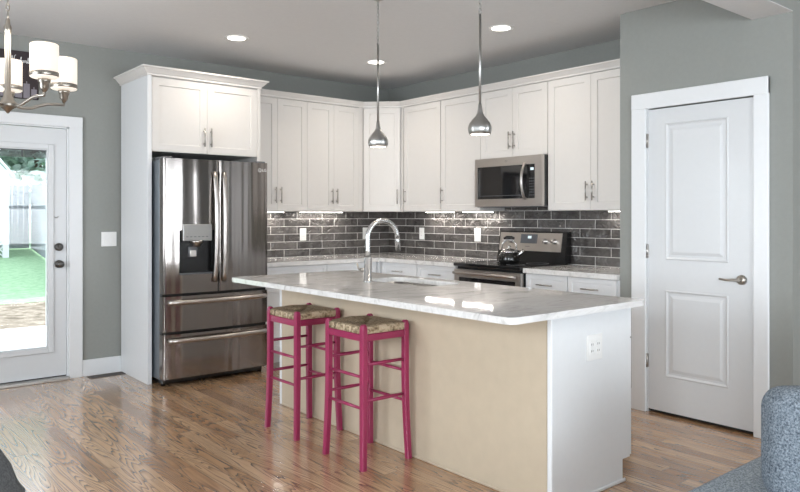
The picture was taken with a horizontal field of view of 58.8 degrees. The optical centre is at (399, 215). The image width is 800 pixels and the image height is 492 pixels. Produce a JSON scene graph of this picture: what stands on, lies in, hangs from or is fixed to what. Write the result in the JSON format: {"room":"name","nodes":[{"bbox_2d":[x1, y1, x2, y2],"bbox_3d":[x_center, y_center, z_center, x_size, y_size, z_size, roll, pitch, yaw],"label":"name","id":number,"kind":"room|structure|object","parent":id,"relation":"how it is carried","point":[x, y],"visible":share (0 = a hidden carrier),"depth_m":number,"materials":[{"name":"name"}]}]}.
{"room":"kitchen","nodes":[
{"label":"kitchen","id":0,"kind":"room"},
{"bbox_2d":[0,33,388,359],"bbox_3d":[-2.707,-0.043,5.891,6.900,2.743,0.150,0,0,-40],"label":"wall","id":1,"kind":"structure","parent":0,"point":[97,98],"depth_m":5.98,"materials":[{"name":"grey paint"}]},
{"bbox_2d":[0,48,38,99],"bbox_3d":[-3.115,-1.104,5.435,0.630,0.370,0.025,0,0,-40],"label":"wall sign","id":2,"kind":"object","parent":1,"relation":"attached to","point":[30,85],"visible":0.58,"depth_m":5.57,"materials":[{"name":"grey"}]},
{"bbox_2d":[0,81,36,98],"bbox_3d":[-3.101,-1.043,5.434,0.580,0.238,0.001,0,0,-40],"label":"print","id":3,"kind":"object","parent":2,"relation":"attached to","point":[29,87],"depth_m":5.58,"materials":[{"name":"grey"}]},
{"bbox_2d":[0,148,45,157],"bbox_3d":[-3.090,-0.500,5.538,0.598,0.067,0.014,0,0,-40],"label":"raised blind","id":4,"kind":"object","parent":1,"relation":"attached to","point":[25,152],"depth_m":5.62,"materials":[{"name":"grey plastic"}]},
{"bbox_2d":[0,125,65,383],"bbox_3d":[-3.059,0.299,5.497,0.898,2.013,0.128,0,0,-40],"label":"door","id":5,"kind":"structure","parent":1,"relation":"in","point":[48,361],"depth_m":5.71,"materials":[{"name":"white paint"}]},
{"bbox_2d":[0,376,69,388],"bbox_3d":[-3.092,1.317,5.534,0.923,0.022,0.205,0,0,-40],"label":"threshold","id":6,"kind":"object","parent":1,"relation":"in","point":[60,378],"depth_m":5.59,"materials":[{"name":"silver metal"}]},
{"bbox_2d":[0,111,82,378],"bbox_3d":[-3.098,0.260,5.542,1.129,2.137,0.164,0,0,-40],"label":"trim","id":7,"kind":"structure","parent":1,"relation":"attached to","point":[73,126],"depth_m":5.80,"materials":[{"name":"white paint"}]},
{"bbox_2d":[83,356,120,376],"bbox_3d":[-2.502,1.260,5.954,0.314,0.135,0.016,0,0,-40],"label":"baseboard","id":8,"kind":"structure","parent":1,"relation":"attached to","point":[97,366],"depth_m":5.94,"materials":[{"name":"white paint"}]},
{"bbox_2d":[101,232,116,246],"bbox_3d":[-2.459,0.197,5.993,0.125,0.122,0.010,0,0,-40],"label":"light switch","id":9,"kind":"object","parent":1,"relation":"attached to","point":[107,238],"visible":1,"depth_m":5.99,"materials":[{"name":"white plastic"}]},
{"bbox_2d":[260,96,306,210],"bbox_3d":[-1.249,-0.577,6.767,0.672,1.065,0.355,0,0,-40],"label":"upper cabinet","id":10,"kind":"object","parent":1,"relation":"attached to","point":[283,122],"visible":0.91,"depth_m":6.72,"materials":[{"name":"white paint"}]},
{"bbox_2d":[267,211,388,257],"bbox_3d":[-0.878,0.184,7.314,1.954,0.460,0.006,0,0,-40],"label":"tiled wall","id":11,"kind":"structure","parent":1,"relation":"attached to","point":[326,233],"depth_m":7.38,"materials":[{"name":"grey tile"}]},
{"bbox_2d":[300,228,305,240],"bbox_3d":[-0.985,0.190,7.213,0.076,0.125,0.010,0,0,-40],"label":"wall outlet","id":12,"kind":"object","parent":11,"relation":"attached to","point":[302,230],"visible":1,"depth_m":7.21,"materials":[{"name":"white plastic"}]},
{"bbox_2d":[363,227,367,238],"bbox_3d":[-0.374,0.190,7.722,0.076,0.125,0.010,0,0,-40],"label":"wall outlet","id":13,"kind":"object","parent":11,"relation":"attached to","point":[366,228],"visible":0.6,"depth_m":7.71,"materials":[{"name":"white plastic"}]},
{"bbox_2d":[307,102,358,211],"bbox_3d":[-0.753,-0.577,7.181,0.620,1.065,0.355,0,0,-40],"label":"upper cabinet","id":14,"kind":"object","parent":1,"relation":"attached to","point":[332,130],"visible":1,"depth_m":7.05,"materials":[{"name":"white paint"}]},
{"bbox_2d":[299,211,341,212],"bbox_3d":[-0.804,-0.038,7.262,0.520,0.011,0.024,0,0,-40],"label":"light","id":15,"kind":"object","parent":14,"relation":"attached to","point":[299,211],"visible":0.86,"depth_m":7.20,"materials":[{"name":"white plastic"}]},
{"bbox_2d":[300,212,341,212],"bbox_3d":[-0.804,-0.034,7.262,0.510,0.003,0.016,0,0,-40],"label":"diffuser","id":16,"kind":"object","parent":15,"relation":"attached to","point":[300,212],"depth_m":7.25,"materials":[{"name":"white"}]},
{"bbox_2d":[358,107,403,211],"bbox_3d":[-0.175,-0.577,7.483,0.655,1.065,0.630,0,0,-40],"label":"upper cabinet","id":17,"kind":"object","parent":1,"relation":"attached to","point":[381,170],"visible":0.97,"depth_m":7.28,"materials":[{"name":"white paint"}]},
{"bbox_2d":[260,59,619,107],"bbox_3d":[0.201,-1.138,5.842,1.575,0.058,3.030,0,0,-40],"label":"crown molding","id":18,"kind":"structure","parent":17,"relation":"attached to","point":[611,64],"depth_m":6.55,"materials":[{"name":"white paint"}]},
{"bbox_2d":[0,0,675,88],"bbox_3d":[1.151,-1.490,2.825,8.900,0.150,9.800,0,0,-40],"label":"ceiling","id":19,"kind":"structure","parent":0,"point":[420,41],"depth_m":5.36,"materials":[{"name":"paint"}]},
{"bbox_2d":[0,0,77,112],"bbox_3d":[-1.982,-0.967,3.617,0.642,0.894,0.651,0,0,-40],"label":"chandelier","id":20,"kind":"object","parent":19,"relation":"hanging from","point":[53,70],"visible":1,"depth_m":3.59,"materials":[{"name":"silver metal"}]},
{"bbox_2d":[224,35,248,41],"bbox_3d":[-1.300,-1.411,5.643,0.196,0.007,0.196,0,0,-40],"label":"recessed light","id":21,"kind":"object","parent":19,"relation":"in","point":[237,38],"visible":1,"depth_m":5.65,"materials":[{"name":"white glass"}]},
{"bbox_2d":[365,60,386,64],"bbox_3d":[-0.221,-1.411,6.524,0.196,0.007,0.196,0,0,-40],"label":"recessed light","id":22,"kind":"object","parent":19,"relation":"in","point":[372,62],"visible":0.93,"depth_m":6.53,"materials":[{"name":"white glass"}]},
{"bbox_2d":[368,0,387,147],"bbox_3d":[-0.142,-0.927,4.529,0.129,0.974,0.131,0,0,-40],"label":"pendant lamp","id":23,"kind":"object","parent":19,"relation":"hanging from","point":[377,139],"visible":1,"depth_m":4.52,"materials":[{"name":"silver metal"}]},
{"bbox_2d":[468,0,491,135],"bbox_3d":[0.432,-0.927,3.841,0.129,0.974,0.131,0,0,-40],"label":"pendant lamp","id":24,"kind":"object","parent":19,"relation":"hanging from","point":[479,125],"visible":1,"depth_m":3.82,"materials":[{"name":"silver metal"}]},
{"bbox_2d":[488,25,513,31],"bbox_3d":[0.761,-1.411,5.343,0.196,0.007,0.196,0,0,-40],"label":"recessed light","id":25,"kind":"object","parent":19,"relation":"in","point":[496,28],"visible":1,"depth_m":5.35,"materials":[{"name":"white glass"}]},
{"bbox_2d":[770,0,792,9],"bbox_3d":[-0.097,-1.302,2.280,5.985,0.227,0.232,0,0,-40],"label":"ceiling beam","id":26,"kind":"structure","parent":19,"relation":"attached to","point":[788,4],"depth_m":4.05,"materials":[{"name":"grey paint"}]},
{"bbox_2d":[703,0,792,19],"bbox_3d":[-0.097,-1.186,2.280,5.985,0.004,0.232,0,0,-40],"label":"ceiling","id":27,"kind":"structure","parent":26,"relation":"attached to","point":[751,9],"depth_m":4.03,"materials":[{"name":"paint"}]},
{"bbox_2d":[0,362,760,491],"bbox_3d":[1.199,1.388,2.768,8.900,0.120,9.650,0,0,-40],"label":"floor","id":28,"kind":"structure","parent":0,"point":[117,433],"depth_m":4.08,"materials":[{"name":"brown wood"}]},
{"bbox_2d":[0,449,24,491],"bbox_3d":[-1.270,0.927,1.914,0.710,0.802,0.570,0,0,0],"label":"accent chair","id":29,"kind":"object","parent":28,"relation":"on","point":[9,482],"visible":1,"depth_m":1.73,"materials":[{"name":"grey fabric"}]},
{"bbox_2d":[87,371,125,378],"bbox_3d":[-2.428,1.326,5.915,0.320,0.004,0.104,0,0,-40],"label":"floor vent","id":30,"kind":"object","parent":28,"relation":"in","point":[121,372],"visible":0.95,"depth_m":5.88,"materials":[{"name":"grey metal"}]},
{"bbox_2d":[121,75,259,384],"bbox_3d":[-1.793,0.110,6.119,0.993,2.437,0.655,0,0,-40],"label":"tall cabinet","id":31,"kind":"object","parent":28,"relation":"on","point":[161,116],"visible":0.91,"depth_m":5.81,"materials":[{"name":"white paint"}]},
{"bbox_2d":[114,64,268,88],"bbox_3d":[-1.787,-1.143,6.112,1.105,0.068,0.687,0,0,-40],"label":"crown molding","id":32,"kind":"structure","parent":31,"relation":"attached to","point":[142,70],"depth_m":5.82,"materials":[{"name":"white paint"}]},
{"bbox_2d":[152,156,266,385],"bbox_3d":[-1.702,0.433,6.018,0.908,1.790,0.880,0,0,-40],"label":"refrigerator","id":33,"kind":"object","parent":28,"relation":"on","point":[209,217],"visible":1,"depth_m":5.66,"materials":[{"name":"grey metal"}]},
{"bbox_2d":[266,264,326,362],"bbox_3d":[-1.142,0.891,6.668,0.700,0.873,0.645,0,0,-40],"label":"base cabinet","id":34,"kind":"object","parent":28,"relation":"on","point":[273,295],"visible":0.07,"depth_m":6.35,"materials":[{"name":"white paint"}]},
{"bbox_2d":[267,253,492,266],"bbox_3d":[-0.323,0.433,6.654,1.944,0.039,1.716,0,0,-40],"label":"countertop","id":35,"kind":"structure","parent":34,"relation":"on","point":[443,261],"depth_m":6.75,"materials":[{"name":"white stone"}]},
{"bbox_2d":[264,303,342,440],"bbox_3d":[-0.604,0.949,4.435,0.341,0.758,0.379,0,0,-40],"label":"bar stool","id":36,"kind":"object","parent":28,"relation":"on","point":[307,315],"visible":0.98,"depth_m":4.39,"materials":[{"name":"paint"}]},
{"bbox_2d":[327,262,375,271],"bbox_3d":[-0.642,0.891,7.085,0.600,0.873,0.645,0,0,-40],"label":"base cabinet","id":37,"kind":"object","parent":28,"relation":"on","point":[343,266],"visible":0.11,"depth_m":6.82,"materials":[{"name":"white paint"}]},
{"bbox_2d":[322,313,411,471],"bbox_3d":[-0.184,0.949,3.926,0.341,0.758,0.379,0,0,-40],"label":"bar stool","id":38,"kind":"object","parent":28,"relation":"on","point":[366,329],"visible":1,"depth_m":3.88,"materials":[{"name":"paint"}]},
{"bbox_2d":[376,262,381,272],"bbox_3d":[-0.166,0.891,7.487,0.637,0.873,0.637,0,0,-40],"label":"base cabinet","id":39,"kind":"object","parent":28,"relation":"on","point":[378,264],"visible":0.04,"depth_m":7.05,"materials":[{"name":"white paint"}]},
{"bbox_2d":[382,262,416,275],"bbox_3d":[0.209,0.891,7.030,0.645,0.873,0.535,0,0,-40],"label":"base cabinet","id":40,"kind":"object","parent":28,"relation":"on","point":[387,267],"visible":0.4,"depth_m":6.83,"materials":[{"name":"white paint"}]},
{"bbox_2d":[417,265,457,279],"bbox_3d":[0.553,0.891,6.617,0.645,0.873,0.535,0,0,-40],"label":"base cabinet","id":41,"kind":"object","parent":28,"relation":"on","point":[439,272],"visible":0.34,"depth_m":6.44,"materials":[{"name":"white paint"}]},
{"bbox_2d":[280,290,630,491],"bbox_3d":[0.177,0.886,4.313,0.692,0.884,2.397,0,0,-40],"label":"kitchen island","id":42,"kind":"object","parent":28,"relation":"on","point":[541,406],"visible":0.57,"depth_m":3.50,"materials":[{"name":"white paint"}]},
{"bbox_2d":[232,270,643,324],"bbox_3d":[0.036,0.428,4.144,1.007,0.029,2.497,0,0,-40],"label":"island countertop","id":43,"kind":"structure","parent":42,"relation":"on","point":[494,303],"depth_m":3.64,"materials":[{"name":"white stone"}]},
{"bbox_2d":[356,218,400,281],"bbox_3d":[-0.124,0.214,4.484,0.298,0.398,0.085,0,0,-22],"label":"faucet","id":44,"kind":"object","parent":43,"relation":"on","point":[367,269],"visible":1,"depth_m":4.43,"materials":[{"name":"silver metal"}]},
{"bbox_2d":[387,281,438,285],"bbox_3d":[0.068,0.526,4.475,0.344,0.164,0.644,0,0,-40],"label":"sink","id":45,"kind":"object","parent":43,"relation":"in","point":[396,282],"visible":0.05,"depth_m":4.71,"materials":[{"name":"silver metal"}]},
{"bbox_2d":[586,333,601,360],"bbox_3d":[0.929,0.627,3.388,0.124,0.122,0.006,0,0,-40],"label":"outlet plate","id":46,"kind":"object","parent":42,"relation":"attached to","point":[593,340],"depth_m":3.38,"materials":[{"name":"white plastic"}]},
{"bbox_2d":[452,231,570,286],"bbox_3d":[0.945,0.733,6.094,0.706,1.190,0.758,0,0,-40],"label":"range","id":47,"kind":"object","parent":28,"relation":"on","point":[542,248],"visible":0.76,"depth_m":6.05,"materials":[{"name":"silver metal"}]},
{"bbox_2d":[453,260,567,270],"bbox_3d":[0.943,0.420,6.092,0.615,0.030,0.758,0,0,-40],"label":"cooktop","id":48,"kind":"object","parent":47,"relation":"in","point":[487,265],"depth_m":5.99,"materials":[{"name":"black glass"}]},
{"bbox_2d":[499,236,524,263],"bbox_3d":[0.932,0.287,6.004,0.194,0.235,0.177,0,0,-18],"label":"kettle","id":49,"kind":"object","parent":47,"relation":"on","point":[506,256],"visible":1,"depth_m":5.95,"materials":[{"name":"silver metal"}]},
{"bbox_2d":[526,273,567,291],"bbox_3d":[1.349,0.891,5.663,0.645,0.873,0.406,0,0,-40],"label":"base cabinet","id":50,"kind":"object","parent":28,"relation":"on","point":[539,281],"visible":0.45,"depth_m":5.47,"materials":[{"name":"white paint"}]},
{"bbox_2d":[568,277,619,296],"bbox_3d":[1.621,0.891,5.337,0.645,0.873,0.440,0,0,-40],"label":"base cabinet","id":51,"kind":"object","parent":28,"relation":"on","point":[575,284],"visible":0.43,"depth_m":5.14,"materials":[{"name":"white paint"}]},
{"bbox_2d":[523,265,619,279],"bbox_3d":[1.492,0.433,5.496,0.640,0.039,0.850,0,0,-40],"label":"countertop","id":52,"kind":"structure","parent":51,"relation":"on","point":[582,271],"depth_m":5.37,"materials":[{"name":"white stone"}]},
{"bbox_2d":[689,456,768,491],"bbox_3d":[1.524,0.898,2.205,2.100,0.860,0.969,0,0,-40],"label":"rug","id":53,"kind":"object","parent":28,"relation":"on","point":[747,477],"visible":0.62,"depth_m":2.42,"materials":[{"name":"fabric"}]},
{"bbox_2d":[761,385,799,491],"bbox_3d":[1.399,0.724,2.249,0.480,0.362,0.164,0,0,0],"label":"armchair","id":54,"kind":"object","parent":53,"relation":"on","point":[780,405],"visible":1,"depth_m":2.20,"materials":[{"name":"grey fabric"}]},
{"bbox_2d":[389,39,619,100],"bbox_3d":[1.041,-0.043,6.665,0.150,2.743,3.461,0,0,-40],"label":"wall","id":55,"kind":"structure","parent":0,"point":[610,50],"depth_m":6.52,"materials":[{"name":"grey paint"}]},
{"bbox_2d":[403,101,440,211],"bbox_3d":[0.321,-0.577,7.122,0.355,1.065,0.562,0,0,-40],"label":"upper cabinet","id":56,"kind":"object","parent":55,"relation":"attached to","point":[422,122],"visible":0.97,"depth_m":7.03,"materials":[{"name":"white paint"}]},
{"bbox_2d":[426,211,454,212],"bbox_3d":[0.402,-0.038,7.174,0.024,0.011,0.420,0,0,-40],"label":"light","id":57,"kind":"object","parent":56,"relation":"attached to","point":[438,211],"visible":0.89,"depth_m":7.12,"materials":[{"name":"white plastic"}]},
{"bbox_2d":[440,94,504,210],"bbox_3d":[0.670,-0.577,6.703,0.355,1.065,0.528,0,0,-40],"label":"upper cabinet","id":58,"kind":"object","parent":55,"relation":"attached to","point":[460,150],"visible":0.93,"depth_m":6.62,"materials":[{"name":"white paint"}]},
{"bbox_2d":[462,211,493,211],"bbox_3d":[0.741,-0.038,6.767,0.024,0.011,0.400,0,0,-40],"label":"light","id":59,"kind":"object","parent":58,"relation":"attached to","point":[462,211],"visible":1,"depth_m":6.75,"materials":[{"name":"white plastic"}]},
{"bbox_2d":[389,207,619,267],"bbox_3d":[0.944,0.163,6.660,0.006,0.530,3.346,0,0,-40],"label":"tiled wall","id":60,"kind":"structure","parent":55,"relation":"attached to","point":[595,234],"depth_m":6.68,"materials":[{"name":"grey tile"}]},
{"bbox_2d":[419,228,423,239],"bbox_3d":[0.229,0.188,7.503,0.010,0.125,0.076,0,0,-40],"label":"wall outlet","id":61,"kind":"object","parent":60,"relation":"attached to","point":[421,230],"visible":1,"depth_m":7.50,"materials":[{"name":"white plastic"}]},
{"bbox_2d":[474,228,480,241],"bbox_3d":[0.751,0.186,6.877,0.010,0.128,0.085,0,0,-40],"label":"wall outlet","id":62,"kind":"object","parent":60,"relation":"attached to","point":[477,231],"visible":1,"depth_m":6.87,"materials":[{"name":"white plastic"}]},
{"bbox_2d":[481,81,547,158],"bbox_3d":[1.081,-0.808,6.210,0.355,0.602,0.756,0,0,-40],"label":"upper cabinet","id":63,"kind":"object","parent":55,"relation":"attached to","point":[517,116],"visible":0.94,"depth_m":6.08,"materials":[{"name":"white paint"}]},
{"bbox_2d":[475,154,547,207],"bbox_3d":[1.039,-0.289,6.175,0.462,0.430,0.754,0,0,-40],"label":"microwave","id":64,"kind":"object","parent":63,"relation":"attached to","point":[516,181],"visible":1,"depth_m":6.03,"materials":[{"name":"silver metal"}]},
{"bbox_2d":[548,68,619,210],"bbox_3d":[1.594,-0.577,5.595,0.355,1.065,0.845,0,0,-40],"label":"upper cabinet","id":65,"kind":"object","parent":55,"relation":"attached to","point":[584,110],"visible":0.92,"depth_m":5.55,"materials":[{"name":"white paint"}]},
{"bbox_2d":[620,0,799,388],"bbox_3d":[2.147,-0.043,4.742,0.615,2.743,1.140,0,0,-40],"label":"wall","id":66,"kind":"structure","parent":0,"point":[677,44],"depth_m":4.33,"materials":[{"name":"grey paint"}]},
{"bbox_2d":[646,97,752,432],"bbox_3d":[1.896,0.299,4.542,0.104,2.033,0.712,0,0,-40],"label":"door","id":67,"kind":"structure","parent":66,"relation":"in","point":[699,248],"depth_m":4.53,"materials":[{"name":"white paint"}]},
{"bbox_2d":[631,76,769,438],"bbox_3d":[1.935,0.249,4.583,0.134,2.157,0.909,0,0,-40],"label":"trim","id":68,"kind":"structure","parent":66,"relation":"attached to","point":[757,87],"depth_m":4.41,"materials":[{"name":"white paint"}]},
{"label":"outside","id":69,"kind":"structure","parent":0,"visible":0},
{"bbox_2d":[0,223,45,303],"bbox_3d":[-12.996,0.841,21.822,30.000,0.950,26.400,0,0,-40],"label":"lawn","id":70,"kind":"structure","parent":69,"point":[22,274],"depth_m":13.86,"materials":[{"name":"green plant"}]},
{"bbox_2d":[0,158,14,257],"bbox_3d":[-11.374,-0.850,17.543,2.828,3.788,2.450,0,0,-40],"label":"garden shed","id":71,"kind":"object","parent":70,"relation":"on","point":[6,173],"visible":0.97,"depth_m":17.48,"materials":[{"name":"grey plastic"}]},
{"bbox_2d":[0,185,28,248],"bbox_3d":[-13.179,0.070,17.953,6.853,1.950,0.110,0,0,-40],"label":"fence","id":72,"kind":"object","parent":70,"relation":"on","point":[18,194],"visible":0.68,"depth_m":19.93,"materials":[{"name":"white wood"}]},
{"bbox_2d":[0,149,45,209],"bbox_3d":[-11.984,-2.719,24.135,6.851,7.148,6.049,0,0,44],"label":"tree","id":73,"kind":"object","parent":70,"relation":"on","point":[31,168],"visible":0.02,"depth_m":22.92,"materials":[{"name":"green plant"}]},
{"bbox_2d":[31,184,45,258],"bbox_3d":[-7.818,0.244,16.089,0.110,2.293,9.690,0,0,-33],"label":"fence","id":74,"kind":"object","parent":70,"relation":"on","point":[38,192],"visible":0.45,"depth_m":18.46,"materials":[{"name":"white wood"}]},
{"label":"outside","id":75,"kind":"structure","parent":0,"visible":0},
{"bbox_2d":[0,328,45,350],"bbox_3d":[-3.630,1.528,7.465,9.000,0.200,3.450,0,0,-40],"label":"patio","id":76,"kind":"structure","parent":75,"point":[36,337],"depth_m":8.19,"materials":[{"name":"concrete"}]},
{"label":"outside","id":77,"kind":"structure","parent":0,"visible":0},
{"bbox_2d":[0,301,45,329],"bbox_3d":[-5.407,1.354,9.597,9.000,0.076,2.100,0,0,-40],"label":"soil strip","id":78,"kind":"object","parent":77,"point":[30,314],"visible":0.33,"depth_m":9.68,"materials":[{"name":"beige soil"}]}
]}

